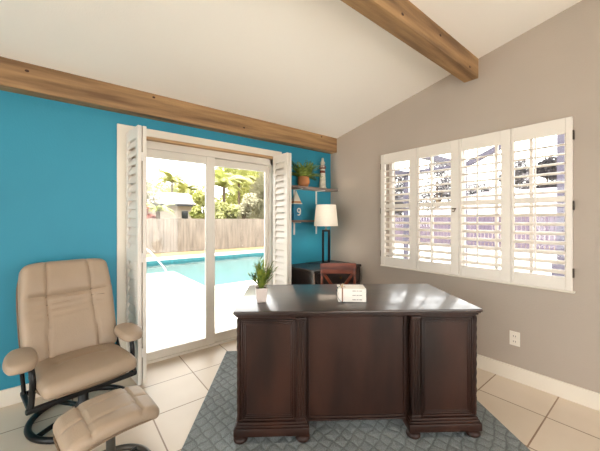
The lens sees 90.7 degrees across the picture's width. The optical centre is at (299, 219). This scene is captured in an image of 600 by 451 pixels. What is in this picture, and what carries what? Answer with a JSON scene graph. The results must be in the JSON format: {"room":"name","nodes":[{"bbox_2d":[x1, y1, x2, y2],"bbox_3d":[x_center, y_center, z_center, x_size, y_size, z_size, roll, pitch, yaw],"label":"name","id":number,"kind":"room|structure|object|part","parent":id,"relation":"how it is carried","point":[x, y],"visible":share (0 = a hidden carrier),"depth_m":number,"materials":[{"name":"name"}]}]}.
{"room":"office","nodes":[
{"label":"office","id":0,"kind":"room"},
{"bbox_2d":[0,90,330,389],"bbox_3d":[-1.866,0.118,2.392,6.071,2.403,0.170,0,0,-39],"label":"wall","id":1,"kind":"structure","parent":0,"point":[58,160],"depth_m":2.31,"materials":[{"name":"teal paint"}]},
{"bbox_2d":[0,383,40,407],"bbox_3d":[-1.881,1.260,2.262,5.885,0.120,0.016,0,0,-39],"label":"baseboard","id":2,"kind":"structure","parent":1,"relation":"attached to","point":[10,396],"depth_m":2.11,"materials":[{"name":"white paint"}]},
{"bbox_2d":[126,125,145,385],"bbox_3d":[-1.353,0.278,2.444,0.308,2.045,0.064,0,0,44],"label":"shutter","id":3,"kind":"object","parent":1,"relation":"attached to","point":[136,137],"visible":0.9,"depth_m":2.35,"materials":[{"name":"paint"}]},
{"bbox_2d":[117,123,281,349],"bbox_3d":[-0.890,0.251,3.049,1.704,2.139,0.022,0,0,-39],"label":"trim","id":4,"kind":"structure","parent":1,"relation":"attached to","point":[122,129],"depth_m":2.54,"materials":[{"name":"white paint"}]},
{"bbox_2d":[146,140,272,364],"bbox_3d":[-0.948,0.297,3.129,1.525,2.045,0.128,0,0,-39],"label":"door","id":5,"kind":"structure","parent":1,"relation":"in","point":[212,159],"depth_m":3.10,"materials":[{"name":"plastic"}]},
{"bbox_3d":[-1.208,0.321,2.891,0.772,1.950,0.042,0,0,-39],"label":"sliding panel","id":6,"kind":"part","parent":5,"relation":"part of","materials":[{"name":"glass"}]},
{"bbox_3d":[-0.695,0.321,3.368,0.760,1.950,0.040,0,0,-39],"label":"fixed panel","id":7,"kind":"part","parent":5,"relation":"part of","materials":[{"name":"glass"}]},
{"bbox_2d":[146,136,272,159],"bbox_3d":[-0.901,-0.737,3.071,1.525,0.024,0.065,0,0,-39],"label":"trim","id":8,"kind":"structure","parent":1,"relation":"attached to","point":[153,139],"depth_m":3.00,"materials":[{"name":"brown wood"}]},
{"bbox_2d":[273,153,290,284],"bbox_3d":[-0.206,0.278,3.393,0.064,2.045,0.285,0,0,-39],"label":"shutter","id":9,"kind":"object","parent":1,"relation":"attached to","point":[282,162],"visible":0.69,"depth_m":3.35,"materials":[{"name":"paint"}]},
{"bbox_2d":[291,220,316,234],"bbox_3d":[0.065,0.095,3.731,0.560,0.185,0.149,0,0,-39],"label":"wall shelf","id":10,"kind":"object","parent":1,"relation":"attached to","point":[293,221],"visible":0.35,"depth_m":3.69,"materials":[{"name":"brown wood"}]},
{"bbox_2d":[291,191,301,219],"bbox_3d":[-0.049,-0.182,3.637,0.116,0.368,0.116,0,0,-24],"label":"decoration","id":11,"kind":"object","parent":10,"relation":"on","point":[296,205],"visible":0.96,"depth_m":3.60,"materials":[{"name":"blue wood"}]},
{"bbox_2d":[291,185,337,203],"bbox_3d":[0.152,-0.308,3.779,0.755,0.200,0.184,0,0,-39],"label":"wall shelf","id":12,"kind":"object","parent":1,"relation":"attached to","point":[294,187],"visible":0.77,"depth_m":3.72,"materials":[{"name":"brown wood"}]},
{"bbox_2d":[291,160,322,186],"bbox_3d":[0.100,-0.588,3.630,0.584,0.359,0.344,0,0,-39],"label":"potted fern","id":13,"kind":"object","parent":12,"relation":"on","point":[303,174],"visible":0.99,"depth_m":3.62,"materials":[{"name":"green plant"}]},
{"bbox_2d":[297,176,309,186],"bbox_3d":[0.044,-0.471,3.686,0.152,0.126,0.152,0,0,-39],"label":"pot","id":14,"kind":"object","parent":13,"relation":"attached to","point":[302,180],"depth_m":3.63,"materials":[{"name":"ceramic"}]},
{"bbox_2d":[319,158,325,187],"bbox_3d":[0.297,-0.614,3.898,0.102,0.410,0.102,0,0,-39],"label":"lighthouse figurine","id":15,"kind":"object","parent":12,"relation":"on","point":[322,183],"visible":0.89,"depth_m":3.87,"materials":[{"name":"white ceramic"}]},
{"bbox_2d":[0,0,581,137],"bbox_3d":[-0.111,-1.677,0.116,6.171,1.254,5.919,0,0,-39],"label":"ceiling","id":16,"kind":"structure","parent":0,"point":[323,67],"depth_m":2.20,"materials":[{"name":"white paint"}]},
{"bbox_2d":[0,56,336,153],"bbox_3d":[-1.841,-1.013,2.225,5.901,0.196,0.122,0,0,-39],"label":"ceiling beam","id":17,"kind":"structure","parent":16,"relation":"attached to","point":[19,77],"depth_m":2.54,"materials":[{"name":"brown wood"}]},
{"bbox_2d":[341,0,477,82],"bbox_3d":[-0.745,-1.359,0.853,5.901,0.177,0.121,0,0,-39],"label":"ceiling beam","id":18,"kind":"structure","parent":16,"relation":"attached to","point":[402,19],"depth_m":2.08,"materials":[{"name":"brown wood"}]},
{"bbox_2d":[0,340,599,450],"bbox_3d":[-0.111,1.360,0.116,6.171,0.080,5.919,0,0,-39],"label":"floor","id":19,"kind":"structure","parent":0,"point":[179,386],"depth_m":2.03,"materials":[{"name":"tile"}]},
{"bbox_2d":[2,258,142,444],"bbox_3d":[-1.463,0.805,1.937,0.768,1.030,0.710,0,0,40],"label":"recliner chair","id":20,"kind":"object","parent":19,"relation":"on","point":[68,332],"visible":0.97,"depth_m":1.93,"materials":[{"name":"beige leather"}]},
{"bbox_3d":[-1.564,0.786,1.657,0.236,0.079,0.149,0,0,40],"label":"armrest","id":21,"kind":"part","parent":20,"relation":"part of","materials":[{"name":"beige leather"}]},
{"bbox_3d":[-1.677,0.918,1.789,0.193,0.248,0.024,0,0,42],"label":"recline arm","id":22,"kind":"part","parent":20,"relation":"part of","materials":[{"name":"black metal"}]},
{"bbox_3d":[-1.553,1.035,1.683,0.270,0.026,0.026,0,0,40],"label":"rail","id":23,"kind":"part","parent":20,"relation":"part of","materials":[{"name":"black metal"}]},
{"bbox_3d":[-1.621,0.613,2.082,0.337,0.647,0.524,0,0,40],"label":"backrest","id":24,"kind":"part","parent":20,"relation":"part of","materials":[{"name":"beige leather"}]},
{"bbox_3d":[-1.369,0.914,1.872,0.523,0.110,0.480,0,0,40],"label":"seat","id":25,"kind":"part","parent":20,"relation":"part of","materials":[{"name":"beige leather"}]},
{"bbox_3d":[-1.206,0.786,2.086,0.236,0.079,0.149,0,0,40],"label":"armrest","id":26,"kind":"part","parent":20,"relation":"part of","materials":[{"name":"beige leather"}]},
{"bbox_2d":[53,385,158,450],"bbox_3d":[-0.978,1.115,1.508,0.400,0.409,0.425,0,0,40],"label":"ottoman","id":27,"kind":"object","parent":19,"relation":"on","point":[97,420],"visible":1,"depth_m":1.42,"materials":[{"name":"beige leather"}]},
{"bbox_2d":[291,260,360,284],"bbox_3d":[0.293,0.932,3.596,0.772,0.775,0.557,0,0,-39],"label":"base cabinet","id":28,"kind":"object","parent":19,"relation":"on","point":[301,273],"visible":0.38,"depth_m":3.39,"materials":[{"name":"black wood"}]},
{"bbox_2d":[306,204,337,263],"bbox_3d":[0.270,0.180,3.619,0.390,0.728,0.294,0,0,0],"label":"table lamp","id":29,"kind":"object","parent":28,"relation":"on","point":[325,214],"visible":0.87,"depth_m":3.52,"materials":[{"name":"white fabric"}]},
{"bbox_3d":[0.317,-0.054,3.619,0.294,0.258,0.294,0,0,0],"label":"lamp shade","id":30,"kind":"part","parent":29,"relation":"part of","materials":[{"name":"fabric"}]},
{"bbox_3d":[0.317,0.325,3.619,0.098,0.411,0.032,0,0,0],"label":"lamp frame","id":31,"kind":"part","parent":29,"relation":"part of","materials":[{"name":"black paint"}]},
{"bbox_3d":[0.443,0.662,3.412,0.696,0.155,0.032,0,0,-39],"label":"drawer","id":32,"kind":"part","parent":28,"relation":"part of","materials":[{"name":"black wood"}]},
{"bbox_2d":[181,351,529,450],"bbox_3d":[0.318,1.313,1.641,1.985,0.012,2.720,0,0,-3],"label":"area rug","id":33,"kind":"object","parent":19,"relation":"on","point":[212,428],"visible":0.27,"depth_m":1.80,"materials":[{"name":"fabric"}]},
{"bbox_2d":[320,263,355,283],"bbox_3d":[0.405,0.886,2.909,0.400,0.871,0.429,0,0,-2],"label":"dining chair","id":34,"kind":"object","parent":33,"relation":"on","point":[325,268],"visible":0.18,"depth_m":3.10,"materials":[{"name":"brown wood"}]},
{"bbox_3d":[0.228,0.888,3.086,0.036,0.868,0.066,0,0,-1],"label":"post","id":35,"kind":"part","parent":34,"relation":"part of","materials":[{"name":"brown wood"}]},
{"bbox_3d":[0.399,0.509,3.106,0.374,0.116,0.036,0,0,-1],"label":"rail","id":36,"kind":"part","parent":34,"relation":"part of","materials":[{"name":"brown wood"}]},
{"bbox_3d":[0.572,0.888,3.095,0.036,0.868,0.066,0,0,-2],"label":"post","id":37,"kind":"part","parent":34,"relation":"part of","materials":[{"name":"brown wood"}]},
{"bbox_2d":[233,283,482,444],"bbox_3d":[0.338,0.918,2.089,1.487,0.779,0.724,0,0,-2],"label":"executive desk","id":38,"kind":"object","parent":33,"relation":"on","point":[407,352],"visible":1,"depth_m":1.79,"materials":[{"name":"brown wood"}]},
{"bbox_2d":[248,255,276,302],"bbox_3d":[-0.239,0.374,1.923,0.201,0.308,0.201,0,0,-14],"label":"potted plant","id":39,"kind":"object","parent":38,"relation":"on","point":[261,289],"visible":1,"depth_m":1.89,"materials":[{"name":"green plant"}]},
{"bbox_3d":[-0.250,0.481,1.915,0.076,0.093,0.076,0,0,-14],"label":"pot","id":40,"kind":"part","parent":39,"relation":"part of","materials":[{"name":"ceramic"}]},
{"bbox_3d":[-0.187,0.883,1.747,0.319,0.589,0.014,0,0,-2],"label":"panel moulding","id":41,"kind":"part","parent":38,"relation":"part of","materials":[{"name":"brown wood"}]},
{"bbox_3d":[-0.179,1.224,2.062,0.443,0.075,0.686,0,0,-2],"label":"moulding","id":42,"kind":"part","parent":38,"relation":"part of","materials":[{"name":"brown wood"}]},
{"bbox_2d":[336,283,365,302],"bbox_3d":[0.331,0.472,1.963,0.193,0.112,0.144,0,0,2],"label":"bundle","id":43,"kind":"object","parent":38,"relation":"on","point":[345,293],"visible":1,"depth_m":1.91,"materials":[{"name":"beige paper"}]},
{"bbox_2d":[337,285,365,292],"bbox_3d":[0.339,0.457,1.968,0.177,0.028,0.127,0,0,2],"label":"book","id":44,"kind":"object","parent":43,"relation":"on","point":[340,288],"depth_m":1.91,"materials":[{"name":"white paper"}]},
{"bbox_2d":[337,292,365,297],"bbox_3d":[0.339,0.485,1.968,0.176,0.027,0.126,0,0,2],"label":"book","id":45,"kind":"object","parent":43,"relation":"on","point":[339,294],"depth_m":1.91,"materials":[{"name":"white paper"}]},
{"bbox_2d":[337,294,365,301],"bbox_3d":[0.339,0.513,1.969,0.178,0.029,0.128,0,0,2],"label":"book","id":46,"kind":"object","parent":43,"relation":"on","point":[341,297],"depth_m":1.91,"materials":[{"name":"white paper"}]},
{"bbox_3d":[0.350,0.895,1.822,0.640,0.641,0.020,0,0,-2],"label":"modesty panel","id":47,"kind":"part","parent":38,"relation":"part of","materials":[{"name":"brown wood"}]},
{"bbox_3d":[0.348,0.898,1.810,0.615,0.642,0.015,0,0,-2],"label":"panel moulding","id":48,"kind":"part","parent":38,"relation":"part of","materials":[{"name":"brown wood"}]},
{"bbox_3d":[0.337,0.560,2.084,1.460,0.022,0.695,0,0,-2],"label":"moulding","id":49,"kind":"part","parent":38,"relation":"part of","materials":[{"name":"brown wood"}]},
{"bbox_3d":[0.855,1.224,2.100,0.442,0.075,0.686,0,0,-2],"label":"moulding","id":50,"kind":"part","parent":38,"relation":"part of","materials":[{"name":"brown wood"}]},
{"bbox_3d":[0.887,0.883,1.787,0.318,0.589,0.014,0,0,-2],"label":"panel moulding","id":51,"kind":"part","parent":38,"relation":"part of","materials":[{"name":"brown wood"}]},
{"bbox_2d":[331,0,599,392],"bbox_3d":[2.255,-0.422,1.961,0.170,3.485,5.649,0,0,-39],"label":"wall","id":52,"kind":"structure","parent":0,"point":[550,71],"depth_m":2.41,"materials":[{"name":"beige paint"}]},
{"bbox_2d":[380,148,416,268],"bbox_3d":[1.073,-0.117,3.256,0.079,1.263,0.449,0,0,-39],"label":"shutter panel","id":53,"kind":"object","parent":52,"relation":"attached to","point":[411,154],"visible":0.98,"depth_m":3.23,"materials":[{"name":"paint"}]},
{"bbox_3d":[1.034,-0.120,3.249,0.010,1.021,0.012,0,0,-39],"label":"tilt rod","id":54,"kind":"part","parent":53,"relation":"part of","materials":[{"name":"paint"}]},
{"bbox_3d":[1.077,-0.157,3.268,0.024,0.038,0.318,0,0,-39],"label":"divider rail","id":55,"kind":"part","parent":53,"relation":"part of","materials":[{"name":"paint"}]},
{"bbox_2d":[417,139,458,274],"bbox_3d":[1.346,-0.117,2.915,0.079,1.263,0.419,0,0,-39],"label":"shutter panel","id":56,"kind":"object","parent":52,"relation":"attached to","point":[452,147],"visible":0.99,"depth_m":2.88,"materials":[{"name":"paint"}]},
{"bbox_3d":[1.294,-0.120,2.923,0.010,1.021,0.012,0,0,-39],"label":"tilt rod","id":57,"kind":"part","parent":56,"relation":"part of","materials":[{"name":"paint"}]},
{"bbox_3d":[1.337,-0.157,2.942,0.024,0.038,0.324,0,0,-39],"label":"divider rail","id":58,"kind":"part","parent":56,"relation":"part of","materials":[{"name":"paint"}]},
{"bbox_2d":[389,139,564,272],"bbox_3d":[1.563,-0.115,2.868,0.050,1.190,1.590,0,0,-39],"label":"window","id":59,"kind":"structure","parent":52,"relation":"in","point":[531,142],"depth_m":2.63,"materials":[{"name":"plastic"}]},
{"bbox_3d":[1.563,-0.115,2.868,0.050,1.190,1.590,0,0,-39],"label":"frame","id":60,"kind":"part","parent":59,"relation":"part of","materials":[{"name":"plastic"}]},
{"bbox_2d":[380,265,575,293],"bbox_3d":[1.464,0.523,2.788,0.043,0.014,1.668,0,0,-39],"label":"trim","id":61,"kind":"structure","parent":52,"relation":"attached to","point":[559,290],"depth_m":2.54,"materials":[{"name":"white paint"}]},
{"bbox_2d":[459,129,510,282],"bbox_3d":[1.605,-0.117,2.590,0.079,1.263,0.405,0,0,-39],"label":"shutter panel","id":62,"kind":"object","parent":52,"relation":"attached to","point":[503,138],"visible":0.98,"depth_m":2.55,"materials":[{"name":"paint"}]},
{"bbox_3d":[1.556,-0.120,2.596,0.010,1.021,0.012,0,0,-39],"label":"tilt rod","id":63,"kind":"part","parent":62,"relation":"part of","materials":[{"name":"paint"}]},
{"bbox_3d":[1.598,-0.157,2.615,0.024,0.038,0.313,0,0,-39],"label":"divider rail","id":64,"kind":"part","parent":62,"relation":"part of","materials":[{"name":"paint"}]},
{"bbox_2d":[510,330,519,346],"bbox_3d":[1.763,0.975,2.433,0.009,0.116,0.072,0,0,-39],"label":"wall outlet","id":65,"kind":"object","parent":52,"relation":"attached to","point":[514,336],"visible":1,"depth_m":2.43,"materials":[{"name":"plastic"}]},
{"bbox_2d":[477,354,599,410],"bbox_3d":[2.187,1.260,1.897,0.016,0.120,5.633,0,0,-39],"label":"baseboard","id":66,"kind":"structure","parent":52,"relation":"attached to","point":[591,399],"depth_m":2.28,"materials":[{"name":"white paint"}]},
{"bbox_2d":[511,116,574,290],"bbox_3d":[1.852,-0.117,2.281,0.079,1.263,0.382,0,0,-39],"label":"shutter panel","id":67,"kind":"object","parent":52,"relation":"attached to","point":[563,125],"visible":1,"depth_m":2.26,"materials":[{"name":"paint"}]},
{"bbox_3d":[1.810,-0.120,2.279,0.010,1.021,0.012,0,0,-39],"label":"tilt rod","id":68,"kind":"part","parent":67,"relation":"part of","materials":[{"name":"paint"}]},
{"bbox_3d":[1.852,-0.157,2.297,0.024,0.038,0.317,0,0,-39],"label":"divider rail","id":69,"kind":"part","parent":67,"relation":"part of","materials":[{"name":"paint"}]},
{"label":"outside","id":70,"kind":"structure","parent":0,"visible":0},
{"bbox_2d":[146,227,554,257],"bbox_3d":[5.476,1.485,17.176,90.000,0.110,100.000,0,0,-39],"label":"lawn","id":71,"kind":"structure","parent":70,"point":[167,254],"depth_m":13.41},
{"bbox_2d":[146,206,155,218],"bbox_3d":[-6.982,0.391,13.564,0.692,2.106,0.514,0,0,0],"label":"flowering bush","id":72,"kind":"object","parent":71,"relation":"on","point":[148,215],"visible":0.32,"depth_m":13.55,"materials":[{"name":"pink plant"}]},
{"bbox_2d":[146,174,165,213],"bbox_3d":[-8.104,-0.573,15.623,1.555,4.032,2.006,0,0,5],"label":"leafy tree","id":73,"kind":"object","parent":71,"relation":"on","point":[148,194],"visible":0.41,"depth_m":15.89,"materials":[{"name":"green plant"}]},
{"bbox_2d":[146,203,174,218],"bbox_3d":[-7.040,0.304,14.663,1.604,2.271,1.532,0,0,1],"label":"palm tree","id":74,"kind":"object","parent":71,"relation":"on","point":[158,208],"visible":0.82,"depth_m":14.51,"materials":[{"name":"green plant"}]},
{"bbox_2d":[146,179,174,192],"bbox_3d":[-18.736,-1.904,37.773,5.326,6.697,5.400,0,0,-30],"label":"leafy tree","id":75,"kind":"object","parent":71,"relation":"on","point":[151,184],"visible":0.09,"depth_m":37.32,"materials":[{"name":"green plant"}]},
{"bbox_2d":[150,168,192,192],"bbox_3d":[-13.490,-1.926,30.950,3.949,6.732,4.177,0,0,-39],"label":"palm tree","id":76,"kind":"object","parent":71,"relation":"on","point":[176,179],"visible":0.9,"depth_m":30.87,"materials":[{"name":"green plant"}]},
{"bbox_2d":[147,192,202,218],"bbox_3d":[-15.132,-0.320,17.977,16.400,3.480,8.220,0,0,-39],"label":"house","id":77,"kind":"structure","parent":71,"relation":"on","point":[183,202],"depth_m":19.40,"materials":[{"name":"paint"}]},
{"bbox_2d":[162,185,194,193],"bbox_3d":[-17.967,-1.897,42.805,4.384,6.686,6.884,0,0,-45],"label":"leafy tree","id":78,"kind":"object","parent":71,"relation":"on","point":[178,189],"visible":0.05,"depth_m":41.93,"materials":[{"name":"green plant"}]},
{"bbox_2d":[168,184,200,195],"bbox_3d":[-14.170,-1.569,36.930,4.079,6.019,4.196,0,0,-1],"label":"palm tree","id":79,"kind":"object","parent":71,"relation":"on","point":[192,187],"visible":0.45,"depth_m":36.71,"materials":[{"name":"green plant"}]},
{"bbox_2d":[188,190,204,218],"bbox_3d":[-5.817,-0.177,17.618,1.603,3.242,1.559,0,0,-41],"label":"leafy tree","id":80,"kind":"object","parent":71,"relation":"on","point":[198,197],"visible":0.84,"depth_m":17.14,"materials":[{"name":"green plant"}]},
{"bbox_2d":[146,218,263,253],"bbox_3d":[-7.882,0.669,11.146,29.600,1.482,0.064,0,0,-39],"label":"wooden fence","id":81,"kind":"object","parent":71,"relation":"on","point":[162,235],"visible":0.32,"depth_m":13.61,"materials":[{"name":"beige wood"}]},
{"bbox_2d":[203,198,240,218],"bbox_3d":[-4.103,0.165,15.562,1.707,2.562,2.156,0,0,26],"label":"leafy tree","id":82,"kind":"object","parent":71,"relation":"on","point":[223,210],"visible":0.41,"depth_m":15.26,"materials":[{"name":"green plant"}]},
{"bbox_2d":[197,168,249,202],"bbox_3d":[-5.235,-0.915,19.903,3.235,4.710,3.296,0,0,-39],"label":"palm tree","id":83,"kind":"object","parent":71,"relation":"on","point":[220,178],"visible":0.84,"depth_m":19.67,"materials":[{"name":"green plant"}]},
{"bbox_2d":[217,170,256,204],"bbox_3d":[-5.171,-1.401,24.916,3.508,5.683,3.694,0,0,8],"label":"palm tree","id":84,"kind":"object","parent":71,"relation":"on","point":[249,177],"visible":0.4,"depth_m":24.75,"materials":[{"name":"green plant"}]},
{"bbox_2d":[215,167,262,214],"bbox_3d":[-6.296,-3.034,36.931,9.473,8.959,7.976,0,0,9],"label":"leafy tree","id":85,"kind":"object","parent":71,"relation":"on","point":[229,197],"visible":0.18,"depth_m":34.74,"materials":[{"name":"green plant"}]},
{"bbox_2d":[230,192,257,218],"bbox_3d":[-3.538,-0.122,18.061,2.492,3.134,2.007,0,0,-4],"label":"leafy tree","id":86,"kind":"object","parent":71,"relation":"on","point":[246,202],"visible":0.29,"depth_m":17.86,"materials":[{"name":"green plant"}]},
{"bbox_2d":[240,172,263,218],"bbox_3d":[-2.354,-1.042,20.097,3.778,4.973,3.006,0,0,28],"label":"leafy tree","id":87,"kind":"object","parent":71,"relation":"on","point":[258,186],"visible":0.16,"depth_m":19.60,"materials":[{"name":"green plant"}]},
{"bbox_2d":[146,243,556,351],"bbox_3d":[1.400,1.480,3.775,24.900,0.120,20.150,0,0,-39],"label":"ground","id":88,"kind":"structure","parent":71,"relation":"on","point":[170,321],"depth_m":4.69,"materials":[{"name":"white concrete"}]},
{"bbox_2d":[146,250,436,300],"bbox_3d":[-2.329,2.160,9.307,15.020,1.520,5.950,0,0,-39],"label":"swimming pool","id":89,"kind":"object","parent":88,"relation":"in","point":[186,274],"visible":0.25,"depth_m":11.07,"materials":[{"name":"liquid"}]},
{"bbox_2d":[146,248,167,292],"bbox_3d":[-2.985,1.018,6.082,0.090,1.000,0.635,0,0,32],"label":"pool handrail","id":90,"kind":"object","parent":89,"relation":"attached to","point":[148,250],"visible":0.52,"depth_m":6.13,"materials":[{"name":"white metal"}]},
{"bbox_2d":[395,216,556,254],"bbox_3d":[9.846,0.584,12.668,0.120,1.652,19.500,0,0,-39],"label":"wooden fence","id":91,"kind":"object","parent":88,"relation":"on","point":[400,219],"visible":0.15,"depth_m":14.01,"materials":[{"name":"white wood"}]},
{"bbox_2d":[395,134,564,276],"bbox_3d":[3.354,-0.602,7.397,4.205,4.044,4.430,0,0,-39],"label":"frame","id":92,"kind":"object","parent":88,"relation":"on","point":[560,138],"visible":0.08,"depth_m":7.47,"materials":[{"name":"paint"}]},
{"bbox_3d":[3.642,-0.080,10.180,0.130,3.000,0.130,0,0,-39],"label":"post","id":93,"kind":"part","parent":92,"relation":"part of","materials":[{"name":"paint"}]},
{"bbox_3d":[4.822,-0.080,8.704,0.130,3.000,0.130,0,0,-39],"label":"post","id":94,"kind":"part","parent":92,"relation":"part of","materials":[{"name":"paint"}]},
{"bbox_3d":[6.176,-0.555,7.009,0.130,3.950,0.130,0,0,-39],"label":"post","id":95,"kind":"part","parent":92,"relation":"part of","materials":[{"name":"paint"}]},
{"bbox_2d":[395,177,402,214],"bbox_3d":[8.400,-1.439,27.444,4.828,5.768,3.651,0,0,36],"label":"leafy tree","id":96,"kind":"object","parent":71,"relation":"on","point":[400,197],"visible":0.13,"depth_m":26.45,"materials":[{"name":"grey plant"}]},
{"bbox_2d":[420,161,467,210],"bbox_3d":[19.786,-3.449,41.131,6.253,9.786,8.940,0,0,-8],"label":"leafy tree","id":97,"kind":"object","parent":71,"relation":"on","point":[444,180],"visible":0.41,"depth_m":40.89,"materials":[{"name":"grey plant"}]},
{"bbox_2d":[467,182,491,195],"bbox_3d":[19.417,-1.228,30.954,5.085,5.344,4.597,0,0,3],"label":"leafy tree","id":98,"kind":"object","parent":71,"relation":"on","point":[471,192],"visible":0.03,"depth_m":30.06,"materials":[{"name":"grey plant"}]},
{"bbox_2d":[421,187,556,240],"bbox_3d":[17.580,-0.330,17.247,8.200,3.500,18.200,0,0,-39],"label":"house","id":99,"kind":"structure","parent":71,"relation":"on","point":[538,209],"depth_m":18.84,"materials":[{"name":"paint"}]},
{"bbox_2d":[499,160,538,189],"bbox_3d":[31.884,-3.667,42.813,6.069,10.221,5.947,0,0,-14],"label":"leafy tree","id":100,"kind":"object","parent":71,"relation":"on","point":[520,172],"visible":0.27,"depth_m":41.91,"materials":[{"name":"grey plant"}]},
{"bbox_2d":[536,157,556,188],"bbox_3d":[21.643,-2.094,26.302,4.620,7.075,4.148,0,0,-10],"label":"leafy tree","id":101,"kind":"object","parent":71,"relation":"on","point":[549,169],"visible":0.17,"depth_m":25.61,"materials":[{"name":"grey plant"}]}
]}

